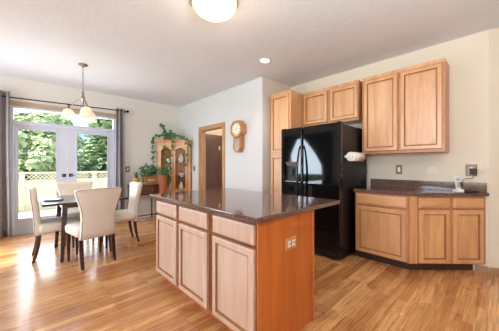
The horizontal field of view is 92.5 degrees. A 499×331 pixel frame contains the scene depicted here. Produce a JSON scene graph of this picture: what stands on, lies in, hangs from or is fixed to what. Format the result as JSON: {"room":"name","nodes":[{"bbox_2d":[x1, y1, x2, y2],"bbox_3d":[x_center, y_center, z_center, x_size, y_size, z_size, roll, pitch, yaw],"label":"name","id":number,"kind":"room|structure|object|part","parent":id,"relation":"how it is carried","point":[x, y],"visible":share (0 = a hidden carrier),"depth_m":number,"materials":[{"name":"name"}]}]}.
{"room":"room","nodes":[
{"label":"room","id":0,"kind":"room"},
{"bbox_2d":[0,75,179,215],"bbox_3d":[-2.799,-0.155,5.441,6.950,2.750,0.140,0,0,-44],"label":"wall","id":1,"kind":"structure","parent":0,"point":[143,120],"depth_m":5.43,"materials":[{"name":"paint"}]},
{"bbox_2d":[13,124,66,233],"bbox_3d":[-3.828,0.230,4.408,0.750,1.920,0.100,0,0,-44],"label":"door","id":2,"kind":"structure","parent":1,"relation":"in","point":[22,225],"depth_m":4.31,"materials":[{"name":"white paint"}]},
{"bbox_2d":[10,100,115,117],"bbox_3d":[-3.506,-1.081,4.653,1.658,0.074,0.024,0,0,-44],"label":"trim","id":3,"kind":"structure","parent":1,"relation":"attached to","point":[19,103],"depth_m":4.45,"materials":[{"name":"brown wood"}]},
{"bbox_2d":[12,105,114,235],"bbox_3d":[-3.557,0.085,4.706,1.598,2.266,0.118,0,0,-44],"label":"trim","id":4,"kind":"structure","parent":1,"relation":"attached to","point":[13,106],"depth_m":4.49,"materials":[{"name":"white wood"}]},
{"bbox_2d":[2,96,128,113],"bbox_3d":[-3.571,-1.157,4.519,2.399,0.080,0.129,-2,1,-44],"label":"curtain rod","id":5,"kind":"object","parent":1,"relation":"attached to","point":[127,111],"visible":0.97,"depth_m":4.50,"materials":[{"name":"black metal"}]},
{"bbox_2d":[0,90,11,238],"bbox_3d":[-4.142,-0.020,3.930,0.329,2.440,0.105,0,0,-44],"label":"curtain","id":6,"kind":"object","parent":5,"relation":"hanging from","point":[5,135],"visible":1,"depth_m":3.99,"materials":[{"name":"grey fabric"}]},
{"bbox_2d":[116,108,124,209],"bbox_3d":[-2.806,-0.020,5.203,0.181,2.440,0.105,0,0,-44],"label":"curtain","id":7,"kind":"object","parent":5,"relation":"hanging from","point":[120,118],"visible":0.81,"depth_m":5.19,"materials":[{"name":"grey fabric"}]},
{"bbox_2d":[67,128,112,187],"bbox_3d":[-3.264,0.230,4.946,0.800,1.920,0.100,0,0,-44],"label":"door","id":8,"kind":"structure","parent":1,"relation":"in","point":[71,133],"depth_m":4.77,"materials":[{"name":"white paint"}]},
{"bbox_2d":[125,166,129,171],"bbox_3d":[-2.747,0.085,5.386,0.085,0.130,0.009,0,0,-44],"label":"light switch","id":9,"kind":"object","parent":1,"relation":"attached to","point":[127,168],"visible":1,"depth_m":5.38,"materials":[{"name":"brown metal"}]},
{"bbox_2d":[138,212,155,217],"bbox_3d":[-2.347,1.175,5.764,1.430,0.090,0.013,0,0,-44],"label":"baseboard","id":10,"kind":"structure","parent":1,"relation":"attached to","point":[152,212],"depth_m":5.67,"materials":[{"name":"white wood"}]},
{"bbox_2d":[206,129,221,135],"bbox_3d":[-0.741,-0.155,6.738,1.980,2.750,0.120,0,0,-44],"label":"wall","id":11,"kind":"structure","parent":0,"point":[218,131],"depth_m":6.48,"materials":[{"name":"beige paint"}]},
{"bbox_2d":[206,134,221,189],"bbox_3d":[-0.934,0.195,6.390,0.900,2.030,0.113,0,0,-44],"label":"door","id":12,"kind":"structure","parent":11,"relation":"in","point":[213,154],"depth_m":6.40,"materials":[{"name":"brown wood"}]},
{"bbox_2d":[180,77,266,191],"bbox_3d":[-0.760,-0.155,5.235,0.120,2.750,2.970,0,0,-44],"label":"wall","id":13,"kind":"structure","parent":0,"point":[246,102],"depth_m":4.53,"materials":[{"name":"white paint"}]},
{"bbox_2d":[198,122,224,189],"bbox_3d":[-0.801,0.165,5.265,0.138,2.110,0.990,0,0,-44],"label":"trim","id":14,"kind":"structure","parent":13,"relation":"attached to","point":[202,131],"depth_m":5.52,"materials":[{"name":"brown wood"}]},
{"bbox_2d":[230,120,245,152],"bbox_3d":[-0.214,-0.541,4.478,0.130,0.593,0.325,0,0,-44],"label":"wall clock","id":15,"kind":"object","parent":13,"relation":"attached to","point":[238,127],"visible":1,"depth_m":4.42,"materials":[{"name":"brown wood"}]},
{"bbox_3d":[-0.242,-0.373,4.451,0.016,0.244,0.200,0,0,-44],"label":"pendulum door","id":16,"kind":"part","parent":15,"relation":"part of","materials":[{"name":"brown wood"}]},
{"bbox_2d":[0,0,498,106],"bbox_3d":[-0.600,-1.580,0.630,10.400,0.100,10.140,0,0,-44],"label":"ceiling","id":17,"kind":"structure","parent":0,"point":[156,51],"depth_m":2.92,"materials":[{"name":"white paint"}]},
{"bbox_2d":[60,63,96,121],"bbox_3d":[-2.521,-1.117,3.588,0.477,0.824,0.552,0,0,-44],"label":"chandelier","id":18,"kind":"object","parent":17,"relation":"hanging from","point":[86,112],"visible":1,"depth_m":3.56,"materials":[{"name":"white glass"}]},
{"bbox_3d":[-2.732,-0.780,3.599,0.188,0.150,0.188,0,0,-44],"label":"lamp shade","id":19,"kind":"part","parent":18,"relation":"part of","materials":[{"name":"beige glass"}]},
{"bbox_3d":[-2.522,-0.963,3.619,0.060,0.345,0.060,0,0,-44],"label":"stem","id":20,"kind":"part","parent":18,"relation":"part of","materials":[{"name":"silver metal"}]},
{"bbox_3d":[-2.372,-0.780,3.479,0.188,0.150,0.188,0,0,-44],"label":"lamp shade","id":21,"kind":"part","parent":18,"relation":"part of","materials":[{"name":"beige glass"}]},
{"bbox_3d":[-2.542,-0.780,3.820,0.188,0.150,0.188,0,0,-44],"label":"lamp shade","id":22,"kind":"part","parent":18,"relation":"part of","materials":[{"name":"beige glass"}]},
{"bbox_2d":[189,0,237,21],"bbox_3d":[-0.309,-1.446,2.180,0.437,0.167,0.447,0,0,-44],"label":"flush ceiling light","id":23,"kind":"object","parent":17,"relation":"attached to","point":[209,10],"visible":1,"depth_m":2.13,"materials":[{"name":"white glass"}]},
{"bbox_2d":[259,58,270,63],"bbox_3d":[0.226,-1.525,3.482,0.184,0.010,0.184,0,0,-44],"label":"recessed light","id":24,"kind":"object","parent":17,"relation":"in","point":[262,60],"visible":1,"depth_m":3.47,"materials":[{"name":"beige"}]},
{"bbox_2d":[0,216,498,330],"bbox_3d":[-0.600,1.270,0.630,10.400,0.100,10.140,0,0,-44],"label":"floor","id":25,"kind":"structure","parent":0,"point":[353,292],"depth_m":2.26,"materials":[{"name":"brown wood"}]},
{"bbox_2d":[24,186,79,263],"bbox_3d":[-2.672,0.747,3.250,0.580,0.945,0.522,0,0,-43],"label":"dining chair","id":26,"kind":"object","parent":25,"relation":"on","point":[53,224],"visible":0.91,"depth_m":3.02,"materials":[{"name":"beige fabric"}]},
{"bbox_3d":[-2.917,1.053,3.266,0.094,0.334,0.042,0,0,-43],"label":"leg","id":27,"kind":"part","parent":26,"relation":"part of","materials":[{"name":"brown wood"}]},
{"bbox_3d":[-2.806,0.582,3.127,0.127,0.607,0.522,0,0,-43],"label":"backrest","id":28,"kind":"part","parent":26,"relation":"part of","materials":[{"name":"beige fabric"}]},
{"bbox_3d":[-2.676,1.053,3.004,0.094,0.334,0.042,0,0,-43],"label":"leg","id":29,"kind":"part","parent":26,"relation":"part of","materials":[{"name":"brown wood"}]},
{"bbox_3d":[-2.622,0.795,3.296,0.445,0.125,0.445,0,0,-43],"label":"seat","id":30,"kind":"part","parent":26,"relation":"part of","materials":[{"name":"beige fabric"}]},
{"bbox_3d":[-2.621,1.040,3.548,0.042,0.360,0.042,0,0,-43],"label":"leg","id":31,"kind":"part","parent":26,"relation":"part of","materials":[{"name":"brown wood"}]},
{"bbox_3d":[-2.370,1.040,3.276,0.042,0.360,0.042,0,0,-43],"label":"leg","id":32,"kind":"part","parent":26,"relation":"part of","materials":[{"name":"brown wood"}]},
{"bbox_2d":[55,181,93,245],"bbox_3d":[-2.842,0.747,3.935,0.522,0.945,0.580,0,0,-44],"label":"dining chair","id":33,"kind":"object","parent":25,"relation":"on","point":[63,188],"visible":0.3,"depth_m":3.98,"materials":[{"name":"beige fabric"}]},
{"bbox_3d":[-2.796,0.795,3.886,0.445,0.125,0.445,0,0,-44],"label":"seat","id":34,"kind":"part","parent":33,"relation":"part of","materials":[{"name":"beige fabric"}]},
{"bbox_3d":[-2.968,0.582,4.066,0.522,0.607,0.127,0,0,-44],"label":"backrest","id":35,"kind":"part","parent":33,"relation":"part of","materials":[{"name":"beige fabric"}]},
{"bbox_2d":[38,195,127,261],"bbox_3d":[-2.429,0.843,3.486,0.950,0.755,0.950,0,0,-44],"label":"dining table","id":36,"kind":"object","parent":25,"relation":"on","point":[69,201],"visible":0.52,"depth_m":3.09,"materials":[{"name":"brown wood"}]},
{"bbox_2d":[43,199,63,201],"bbox_3d":[-2.593,0.463,3.165,0.210,0.004,0.300,0,0,-38],"label":"placemat","id":37,"kind":"object","parent":36,"relation":"on","point":[60,199],"visible":0.7,"depth_m":3.15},
{"bbox_2d":[45,198,61,200],"bbox_3d":[-2.593,0.451,3.165,0.170,0.017,0.170,0,0,-44],"label":"plate","id":38,"kind":"object","parent":37,"relation":"on","point":[51,199],"visible":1,"depth_m":3.17,"materials":[{"name":"white ceramic"}]},
{"bbox_3d":[-2.833,0.857,3.544,0.089,0.727,0.128,0,0,-44],"label":"leg","id":39,"kind":"part","parent":36,"relation":"part of","materials":[{"name":"brown wood"}]},
{"bbox_3d":[-2.392,0.857,3.081,0.089,0.727,0.128,0,0,-44],"label":"leg","id":40,"kind":"part","parent":36,"relation":"part of","materials":[{"name":"brown wood"}]},
{"bbox_3d":[-2.026,0.857,3.429,0.089,0.727,0.128,0,0,-44],"label":"leg","id":41,"kind":"part","parent":36,"relation":"part of","materials":[{"name":"brown wood"}]},
{"bbox_2d":[65,187,121,269],"bbox_3d":[-2.006,0.747,3.056,0.580,0.945,0.522,0,0,36],"label":"dining chair","id":42,"kind":"object","parent":25,"relation":"on","point":[97,206],"visible":1,"depth_m":2.91,"materials":[{"name":"beige fabric"}]},
{"bbox_3d":[-2.308,1.040,3.050,0.042,0.360,0.042,0,0,36],"label":"leg","id":43,"kind":"part","parent":42,"relation":"part of","materials":[{"name":"brown wood"}]},
{"bbox_3d":[-2.060,0.795,3.096,0.445,0.125,0.445,0,0,36],"label":"seat","id":44,"kind":"part","parent":42,"relation":"part of","materials":[{"name":"beige fabric"}]},
{"bbox_3d":[-1.974,1.053,2.812,0.094,0.334,0.042,0,0,36],"label":"leg","id":45,"kind":"part","parent":42,"relation":"part of","materials":[{"name":"brown wood"}]},
{"bbox_3d":[-1.859,0.582,2.948,0.127,0.607,0.522,0,0,36],"label":"backrest","id":46,"kind":"part","parent":42,"relation":"part of","materials":[{"name":"beige fabric"}]},
{"bbox_3d":[-2.089,1.040,3.347,0.042,0.360,0.042,0,0,36],"label":"leg","id":47,"kind":"part","parent":42,"relation":"part of","materials":[{"name":"brown wood"}]},
{"bbox_3d":[-1.763,1.053,3.099,0.094,0.334,0.042,0,0,36],"label":"leg","id":48,"kind":"part","parent":42,"relation":"part of","materials":[{"name":"brown wood"}]},
{"bbox_2d":[102,182,143,247],"bbox_3d":[-2.040,0.747,3.824,0.580,0.945,0.522,0,0,-40],"label":"dining chair","id":49,"kind":"object","parent":25,"relation":"on","point":[129,214],"visible":0.8,"depth_m":3.78,"materials":[{"name":"beige fabric"}]},
{"bbox_3d":[-2.107,1.040,3.528,0.042,0.360,0.042,0,0,-40],"label":"leg","id":50,"kind":"part","parent":49,"relation":"part of","materials":[{"name":"brown wood"}]},
{"bbox_3d":[-2.092,0.795,3.780,0.445,0.125,0.445,0,0,-40],"label":"seat","id":51,"kind":"part","parent":49,"relation":"part of","materials":[{"name":"beige fabric"}]},
{"bbox_3d":[-2.023,1.053,4.069,0.094,0.334,0.042,0,0,-40],"label":"leg","id":52,"kind":"part","parent":49,"relation":"part of","materials":[{"name":"brown wood"}]},
{"bbox_3d":[-1.900,0.582,3.940,0.127,0.607,0.522,0,0,-40],"label":"backrest","id":53,"kind":"part","parent":49,"relation":"part of","materials":[{"name":"beige fabric"}]},
{"bbox_3d":[-1.796,1.053,3.795,0.094,0.334,0.042,0,0,-40],"label":"leg","id":54,"kind":"part","parent":49,"relation":"part of","materials":[{"name":"brown wood"}]},
{"bbox_2d":[127,184,158,216],"bbox_3d":[-2.404,0.825,5.424,0.570,0.790,0.388,0,0,-44],"label":"console table","id":55,"kind":"object","parent":25,"relation":"on","point":[146,189],"visible":0.45,"depth_m":5.36,"materials":[{"name":"brown wood"}]},
{"bbox_2d":[133,172,139,181],"bbox_3d":[-2.478,0.272,5.235,0.140,0.314,0.140,0,0,-44],"label":"potted plant","id":56,"kind":"object","parent":55,"relation":"on","point":[136,179],"visible":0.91,"depth_m":5.21,"materials":[{"name":"green plant"}]},
{"bbox_3d":[-2.384,0.559,5.219,0.245,0.165,0.012,0,0,-44],"label":"drawer","id":57,"kind":"part","parent":55,"relation":"part of","materials":[{"name":"brown wood"}]},
{"bbox_2d":[139,163,157,184],"bbox_3d":[-2.277,0.187,5.403,0.414,0.484,0.281,0,0,-44],"label":"planter","id":58,"kind":"object","parent":55,"relation":"on","point":[148,178],"visible":0.98,"depth_m":5.36,"materials":[{"name":"brown wood"}]},
{"bbox_3d":[-2.204,0.333,5.374,0.300,0.184,0.005,0,0,-44],"label":"rail","id":59,"kind":"part","parent":58,"relation":"part of","materials":[{"name":"brown wood"}]},
{"bbox_3d":[-2.200,0.559,5.395,0.245,0.165,0.012,0,0,-44],"label":"drawer","id":60,"kind":"part","parent":55,"relation":"part of","materials":[{"name":"brown wood"}]},
{"bbox_2d":[156,167,167,192],"bbox_3d":[-1.946,0.626,5.405,0.278,1.189,0.311,0,0,-44],"label":"floor vase","id":61,"kind":"object","parent":25,"relation":"on","point":[163,176],"visible":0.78,"depth_m":5.34,"materials":[{"name":"ceramic"}]},
{"bbox_2d":[155,140,190,193],"bbox_3d":[-1.831,0.305,5.990,0.863,1.830,0.516,0,0,1],"label":"curio cabinet","id":62,"kind":"object","parent":25,"relation":"on","point":[179,148],"visible":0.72,"depth_m":5.77,"materials":[{"name":"brown wood"}]},
{"bbox_3d":[-2.009,0.065,5.768,0.335,1.080,0.019,0,0,1],"label":"door","id":63,"kind":"part","parent":62,"relation":"part of","materials":[{"name":"brown wood"}]},
{"bbox_2d":[150,123,191,183],"bbox_3d":[-1.859,-0.299,5.870,1.000,1.476,0.442,0,0,1],"label":"trailing plant","id":64,"kind":"object","parent":62,"relation":"on","point":[170,134],"visible":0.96,"depth_m":5.70,"materials":[{"name":"green plant"}]},
{"bbox_3d":[-1.831,-0.583,5.995,0.863,0.054,0.502,0,0,1],"label":"crown","id":65,"kind":"part","parent":62,"relation":"part of","materials":[{"name":"brown wood"}]},
{"bbox_3d":[-1.665,0.065,5.760,0.335,1.080,0.019,0,0,1],"label":"door","id":66,"kind":"part","parent":62,"relation":"part of","materials":[{"name":"brown wood"}]},
{"bbox_2d":[178,154,183,162],"bbox_3d":[-1.694,-0.178,5.901,0.130,0.220,0.130,0,0,-44],"label":"vase","id":67,"kind":"object","parent":62,"relation":"on","point":[182,158],"visible":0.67,"depth_m":5.86,"materials":[{"name":"white ceramic"}]},
{"bbox_2d":[156,199,313,330],"bbox_3d":[-0.248,0.785,2.214,0.649,0.870,1.522,0,0,-44],"label":"kitchen island","id":68,"kind":"object","parent":25,"relation":"on","point":[241,273],"visible":0.91,"depth_m":1.72,"materials":[{"name":"brown wood"}]},
{"bbox_3d":[-0.825,0.430,2.369,0.026,0.127,0.440,0,0,-44],"label":"drawer","id":69,"kind":"part","parent":68,"relation":"part of","materials":[{"name":"brown wood"}]},
{"bbox_3d":[-0.825,0.814,2.369,0.026,0.588,0.440,0,0,-44],"label":"door","id":70,"kind":"part","parent":68,"relation":"part of","materials":[{"name":"brown wood"}]},
{"bbox_3d":[-0.478,0.430,2.004,0.026,0.127,0.452,0,0,-44],"label":"drawer","id":71,"kind":"part","parent":68,"relation":"part of","materials":[{"name":"brown wood"}]},
{"bbox_3d":[-0.478,0.814,2.004,0.026,0.588,0.452,0,0,-44],"label":"door","id":72,"kind":"part","parent":68,"relation":"part of","materials":[{"name":"brown wood"}]},
{"bbox_3d":[-0.120,0.814,1.629,0.026,0.588,0.435,0,0,-44],"label":"door","id":73,"kind":"part","parent":68,"relation":"part of","materials":[{"name":"brown wood"}]},
{"bbox_3d":[-0.120,0.430,1.629,0.026,0.127,0.435,0,0,-44],"label":"drawer","id":74,"kind":"part","parent":68,"relation":"part of","materials":[{"name":"brown wood"}]},
{"bbox_2d":[150,188,339,223],"bbox_3d":[-0.136,0.332,2.390,1.080,0.033,1.650,0,0,-44],"label":"island countertop","id":75,"kind":"structure","parent":68,"relation":"on","point":[256,207],"depth_m":2.04,"materials":[{"name":"brown stone"}]},
{"bbox_3d":[0.267,0.785,1.674,0.604,0.870,0.011,0,0,-44],"label":"panel","id":76,"kind":"part","parent":68,"relation":"part of","materials":[{"name":"orange wood"}]},
{"bbox_2d":[285,235,295,250],"bbox_3d":[0.297,0.548,1.686,0.125,0.085,0.012,0,0,-44],"label":"power outlet","id":77,"kind":"object","parent":68,"relation":"attached to","point":[290,243],"visible":1,"depth_m":1.67,"materials":[{"name":"white plastic"}]},
{"bbox_3d":[0.497,0.785,1.887,0.021,0.870,0.021,0,0,-44],"label":"corner post","id":78,"kind":"part","parent":68,"relation":"part of","materials":[{"name":"brown wood"}]},
{"bbox_2d":[271,90,302,193],"bbox_3d":[0.746,-0.005,4.240,0.683,2.450,0.432,0,0,-44],"label":"pantry cabinet","id":79,"kind":"object","parent":25,"relation":"on","point":[286,106],"visible":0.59,"depth_m":4.03,"materials":[{"name":"brown wood"}]},
{"bbox_3d":[0.508,0.458,4.014,0.026,1.265,0.370,0,0,-44],"label":"door","id":80,"kind":"part","parent":79,"relation":"part of","materials":[{"name":"brown wood"}]},
{"bbox_3d":[0.508,-0.698,4.014,0.026,0.965,0.370,0,0,-44],"label":"door","id":81,"kind":"part","parent":79,"relation":"part of","materials":[{"name":"brown wood"}]},
{"bbox_2d":[281,121,366,259],"bbox_3d":[1.091,0.329,3.597,0.950,1.780,0.945,0,0,-44],"label":"refrigerator","id":82,"kind":"object","parent":25,"relation":"on","point":[314,163],"visible":0.7,"depth_m":3.19,"materials":[{"name":"black metal"}]},
{"bbox_3d":[0.625,-0.021,3.540,0.037,0.061,0.206,0,0,-44],"label":"control panel","id":83,"kind":"part","parent":82,"relation":"part of","materials":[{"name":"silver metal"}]},
{"bbox_3d":[0.635,0.280,3.552,0.064,1.650,0.381,0,0,-44],"label":"door","id":84,"kind":"part","parent":82,"relation":"part of","materials":[{"name":"black metal"}]},
{"bbox_3d":[0.693,0.170,3.388,0.086,0.907,0.031,0,0,-35],"label":"handle","id":85,"kind":"part","parent":82,"relation":"part of","materials":[{"name":"black metal"}]},
{"bbox_3d":[0.739,0.170,3.338,0.032,0.907,0.086,0,0,29],"label":"handle","id":86,"kind":"part","parent":82,"relation":"part of","materials":[{"name":"black metal"}]},
{"bbox_3d":[0.963,0.280,3.207,0.064,1.650,0.556,0,0,-44],"label":"door","id":87,"kind":"part","parent":82,"relation":"part of","materials":[{"name":"black metal"}]},
{"bbox_2d":[345,152,365,160],"bbox_3d":[1.401,-0.115,3.155,0.380,0.119,0.126,0,0,-44],"label":"paper towel holder","id":88,"kind":"object","parent":82,"relation":"attached to","point":[351,156],"visible":1,"depth_m":3.06,"materials":[{"name":"white paper"}]},
{"bbox_2d":[355,192,410,269],"bbox_3d":[1.821,0.784,3.149,0.634,0.872,0.607,0,0,-44],"label":"base cabinet","id":89,"kind":"object","parent":25,"relation":"on","point":[381,220],"visible":0.84,"depth_m":2.91,"materials":[{"name":"brown wood"}]},
{"bbox_3d":[1.600,0.431,2.940,0.026,0.127,0.560,0,0,-44],"label":"drawer","id":90,"kind":"part","parent":89,"relation":"part of","materials":[{"name":"brown wood"}]},
{"bbox_3d":[1.600,0.815,2.940,0.026,0.580,0.560,0,0,-44],"label":"door","id":91,"kind":"part","parent":89,"relation":"part of","materials":[{"name":"brown wood"}]},
{"bbox_2d":[353,179,488,195],"bbox_3d":[2.029,0.272,2.929,0.638,0.148,1.271,0,0,-44],"label":"countertop","id":92,"kind":"structure","parent":89,"relation":"on","point":[379,186],"depth_m":2.95,"materials":[{"name":"brown stone"}]},
{"bbox_2d":[452,176,463,191],"bbox_3d":[2.427,0.215,2.773,0.089,0.182,0.092,0,0,6],"label":"cordless phone","id":93,"kind":"object","parent":92,"relation":"on","point":[456,178],"visible":0.98,"depth_m":2.78,"materials":[{"name":"white plastic"}]},
{"bbox_2d":[461,168,476,186],"bbox_3d":[2.538,0.168,2.775,0.163,0.268,0.058,0,0,27],"label":"power adapter","id":94,"kind":"object","parent":93,"relation":"attached to","point":[473,171],"visible":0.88,"depth_m":2.74,"materials":[{"name":"black plastic"}]},
{"bbox_2d":[464,190,478,192],"bbox_3d":[2.491,0.295,2.682,0.110,0.022,0.082,0,0,16],"label":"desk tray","id":95,"kind":"object","parent":92,"relation":"on","point":[465,191],"visible":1,"depth_m":2.65,"materials":[{"name":"black plastic"}]},
{"bbox_2d":[409,196,485,269],"bbox_3d":[2.256,0.784,2.917,0.855,0.872,0.453,0,0,1],"label":"base cabinet","id":96,"kind":"object","parent":25,"relation":"on","point":[446,232],"visible":0.99,"depth_m":2.70,"materials":[{"name":"brown wood"}]},
{"bbox_3d":[2.092,0.425,2.708,0.335,0.114,0.026,0,0,1],"label":"drawer","id":97,"kind":"part","parent":96,"relation":"part of","materials":[{"name":"brown wood"}]},
{"bbox_3d":[2.092,0.806,2.708,0.335,0.597,0.026,0,0,1],"label":"door","id":98,"kind":"part","parent":96,"relation":"part of","materials":[{"name":"brown wood"}]},
{"bbox_3d":[2.469,0.425,2.699,0.330,0.114,0.026,0,0,1],"label":"drawer","id":99,"kind":"part","parent":96,"relation":"part of","materials":[{"name":"brown wood"}]},
{"bbox_3d":[2.469,0.806,2.699,0.330,0.597,0.026,0,0,1],"label":"door","id":100,"kind":"part","parent":96,"relation":"part of","materials":[{"name":"brown wood"}]},
{"bbox_2d":[267,79,290,192],"bbox_3d":[0.560,-0.155,4.524,0.810,2.750,0.120,0,0,-44],"label":"wall","id":101,"kind":"structure","parent":0,"point":[273,87],"depth_m":4.25,"materials":[{"name":"beige paint"}]},
{"bbox_2d":[291,30,488,273],"bbox_3d":[1.796,-0.155,3.726,0.120,2.750,2.740,0,0,-44],"label":"wall","id":102,"kind":"structure","parent":0,"point":[467,57],"depth_m":2.90,"materials":[{"name":"beige paint"}]},
{"bbox_2d":[303,87,327,126],"bbox_3d":[1.181,-0.943,4.032,0.345,0.575,0.455,0,0,-44],"label":"upper cabinet","id":103,"kind":"object","parent":102,"relation":"attached to","point":[315,103],"visible":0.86,"depth_m":3.90,"materials":[{"name":"brown wood"}]},
{"bbox_3d":[1.072,-1.208,3.929,0.008,0.045,0.455,0,0,-44],"label":"rail","id":104,"kind":"part","parent":103,"relation":"part of","materials":[{"name":"brown wood"}]},
{"bbox_2d":[328,80,361,124],"bbox_3d":[1.502,-0.943,3.694,0.345,0.575,0.476,0,0,-44],"label":"upper cabinet","id":105,"kind":"object","parent":102,"relation":"attached to","point":[345,99],"visible":0.91,"depth_m":3.55,"materials":[{"name":"brown wood"}]},
{"bbox_3d":[1.394,-1.208,3.591,0.008,0.045,0.476,0,0,-44],"label":"rail","id":106,"kind":"part","parent":105,"relation":"part of","materials":[{"name":"brown wood"}]},
{"bbox_3d":[1.402,-0.932,3.569,0.026,0.485,0.414,0,0,-44],"label":"door","id":107,"kind":"part","parent":105,"relation":"part of","materials":[{"name":"brown wood"}]},
{"bbox_2d":[362,69,402,154],"bbox_3d":[1.856,-0.695,3.322,0.345,1.070,0.452,0,0,-44],"label":"upper cabinet","id":108,"kind":"object","parent":102,"relation":"attached to","point":[380,92],"visible":0.88,"depth_m":3.20,"materials":[{"name":"brown wood"}]},
{"bbox_3d":[1.748,-1.208,3.219,0.008,0.045,0.452,0,0,-44],"label":"rail","id":109,"kind":"part","parent":108,"relation":"part of","materials":[{"name":"brown wood"}]},
{"bbox_2d":[396,165,401,173],"bbox_3d":[2.082,0.056,3.331,0.009,0.125,0.078,0,0,-44],"label":"light switch","id":110,"kind":"object","parent":102,"relation":"attached to","point":[398,167],"visible":1,"depth_m":3.33,"materials":[{"name":"brown plastic"}]},
{"bbox_2d":[398,57,448,153],"bbox_3d":[2.173,-0.695,2.990,0.345,1.070,0.464,0,0,-44],"label":"upper cabinet","id":111,"kind":"object","parent":102,"relation":"attached to","point":[423,87],"visible":1,"depth_m":2.86,"materials":[{"name":"brown wood"}]},
{"bbox_3d":[2.064,-1.208,2.887,0.008,0.045,0.464,0,0,-44],"label":"rail","id":112,"kind":"part","parent":111,"relation":"part of","materials":[{"name":"brown wood"}]},
{"bbox_2d":[425,167,436,172],"bbox_3d":[2.331,0.058,3.070,0.009,0.081,0.118,0,0,-44],"label":"power outlet","id":113,"kind":"object","parent":102,"relation":"attached to","point":[427,169],"visible":1,"depth_m":3.07,"materials":[{"name":"white plastic"}]},
{"bbox_2d":[466,164,476,175],"bbox_3d":[2.593,0.055,2.794,0.009,0.135,0.100,0,0,-44],"label":"power outlet","id":114,"kind":"object","parent":102,"relation":"attached to","point":[468,166],"visible":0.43,"depth_m":2.81,"materials":[{"name":"beige plastic"}]},
{"bbox_2d":[475,264,487,273],"bbox_3d":[2.650,1.181,2.732,0.012,0.078,0.109,0,0,-44],"label":"baseboard","id":115,"kind":"structure","parent":102,"relation":"attached to","point":[484,269],"depth_m":2.73,"materials":[{"name":"brown wood"}]},
{"bbox_2d":[489,28,498,267],"bbox_3d":[3.622,-0.155,2.475,1.897,2.750,0.104,0,0,16],"label":"wall","id":116,"kind":"structure","parent":0,"point":[493,33],"depth_m":2.68,"materials":[{"name":"beige paint"}]},
{"bbox_2d":[489,267,498,274],"bbox_3d":[3.566,1.181,2.422,1.840,0.078,0.016,0,0,16],"label":"baseboard","id":117,"kind":"structure","parent":116,"relation":"attached to","point":[493,271],"depth_m":2.66,"materials":[{"name":"brown wood"}]},
{"label":"outside","id":118,"kind":"structure","parent":0,"visible":0},
{"bbox_3d":[-16.947,1.545,21.422,55.000,0.250,35.600,0,0,-44],"label":"ground","id":119,"kind":"structure","parent":118,"visible":0},
{"bbox_2d":[13,111,57,203],"bbox_3d":[-8.074,-0.268,8.857,2.633,3.525,2.256,0,0,23],"label":"tree","id":120,"kind":"object","parent":119,"relation":"on","point":[36,149],"visible":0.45,"depth_m":8.45,"materials":[{"name":"green plant"}]},
{"bbox_2d":[18,171,106,212],"bbox_3d":[-4.108,0.807,9.621,14.760,1.225,0.120,0,0,-44],"label":"fence","id":121,"kind":"object","parent":119,"relation":"on","point":[47,188],"visible":0.11,"depth_m":7.41,"materials":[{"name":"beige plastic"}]},
{"bbox_3d":[-7.421,0.800,6.466,1.708,1.200,0.050,0,0,-44],"label":"panel","id":122,"kind":"part","parent":121,"relation":"part of","materials":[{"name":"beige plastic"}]},
{"bbox_3d":[-6.758,0.807,7.097,0.120,1.225,0.120,0,0,-44],"label":"post","id":123,"kind":"part","parent":121,"relation":"part of","materials":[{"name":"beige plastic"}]},
{"bbox_3d":[-5.433,0.807,8.359,0.120,1.225,0.120,0,0,-44],"label":"post","id":124,"kind":"part","parent":121,"relation":"part of","materials":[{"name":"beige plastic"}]},
{"bbox_3d":[-4.770,0.800,8.990,1.708,1.200,0.050,0,0,-44],"label":"panel","id":125,"kind":"part","parent":121,"relation":"part of","materials":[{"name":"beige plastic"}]},
{"bbox_2d":[48,113,87,166],"bbox_3d":[-11.923,-0.915,14.873,4.236,5.214,3.822,0,0,10],"label":"tree","id":126,"kind":"object","parent":119,"relation":"on","point":[80,143],"visible":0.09,"depth_m":15.04,"materials":[{"name":"green plant"}]},
{"bbox_2d":[77,118,111,178],"bbox_3d":[-6.580,-0.980,10.858,2.868,4.813,2.995,0,0,-23],"label":"conifer tree","id":127,"kind":"object","parent":119,"relation":"on","point":[95,153],"visible":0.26,"depth_m":10.28,"materials":[{"name":"green plant"}]},
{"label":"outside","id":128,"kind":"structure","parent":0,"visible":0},
{"bbox_2d":[18,209,55,218],"bbox_3d":[-4.210,1.430,6.596,21.000,0.180,3.440,0,0,-44],"label":"ground","id":129,"kind":"structure","parent":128,"point":[44,212],"depth_m":6.67,"materials":[{"name":"concrete"}]}
]}

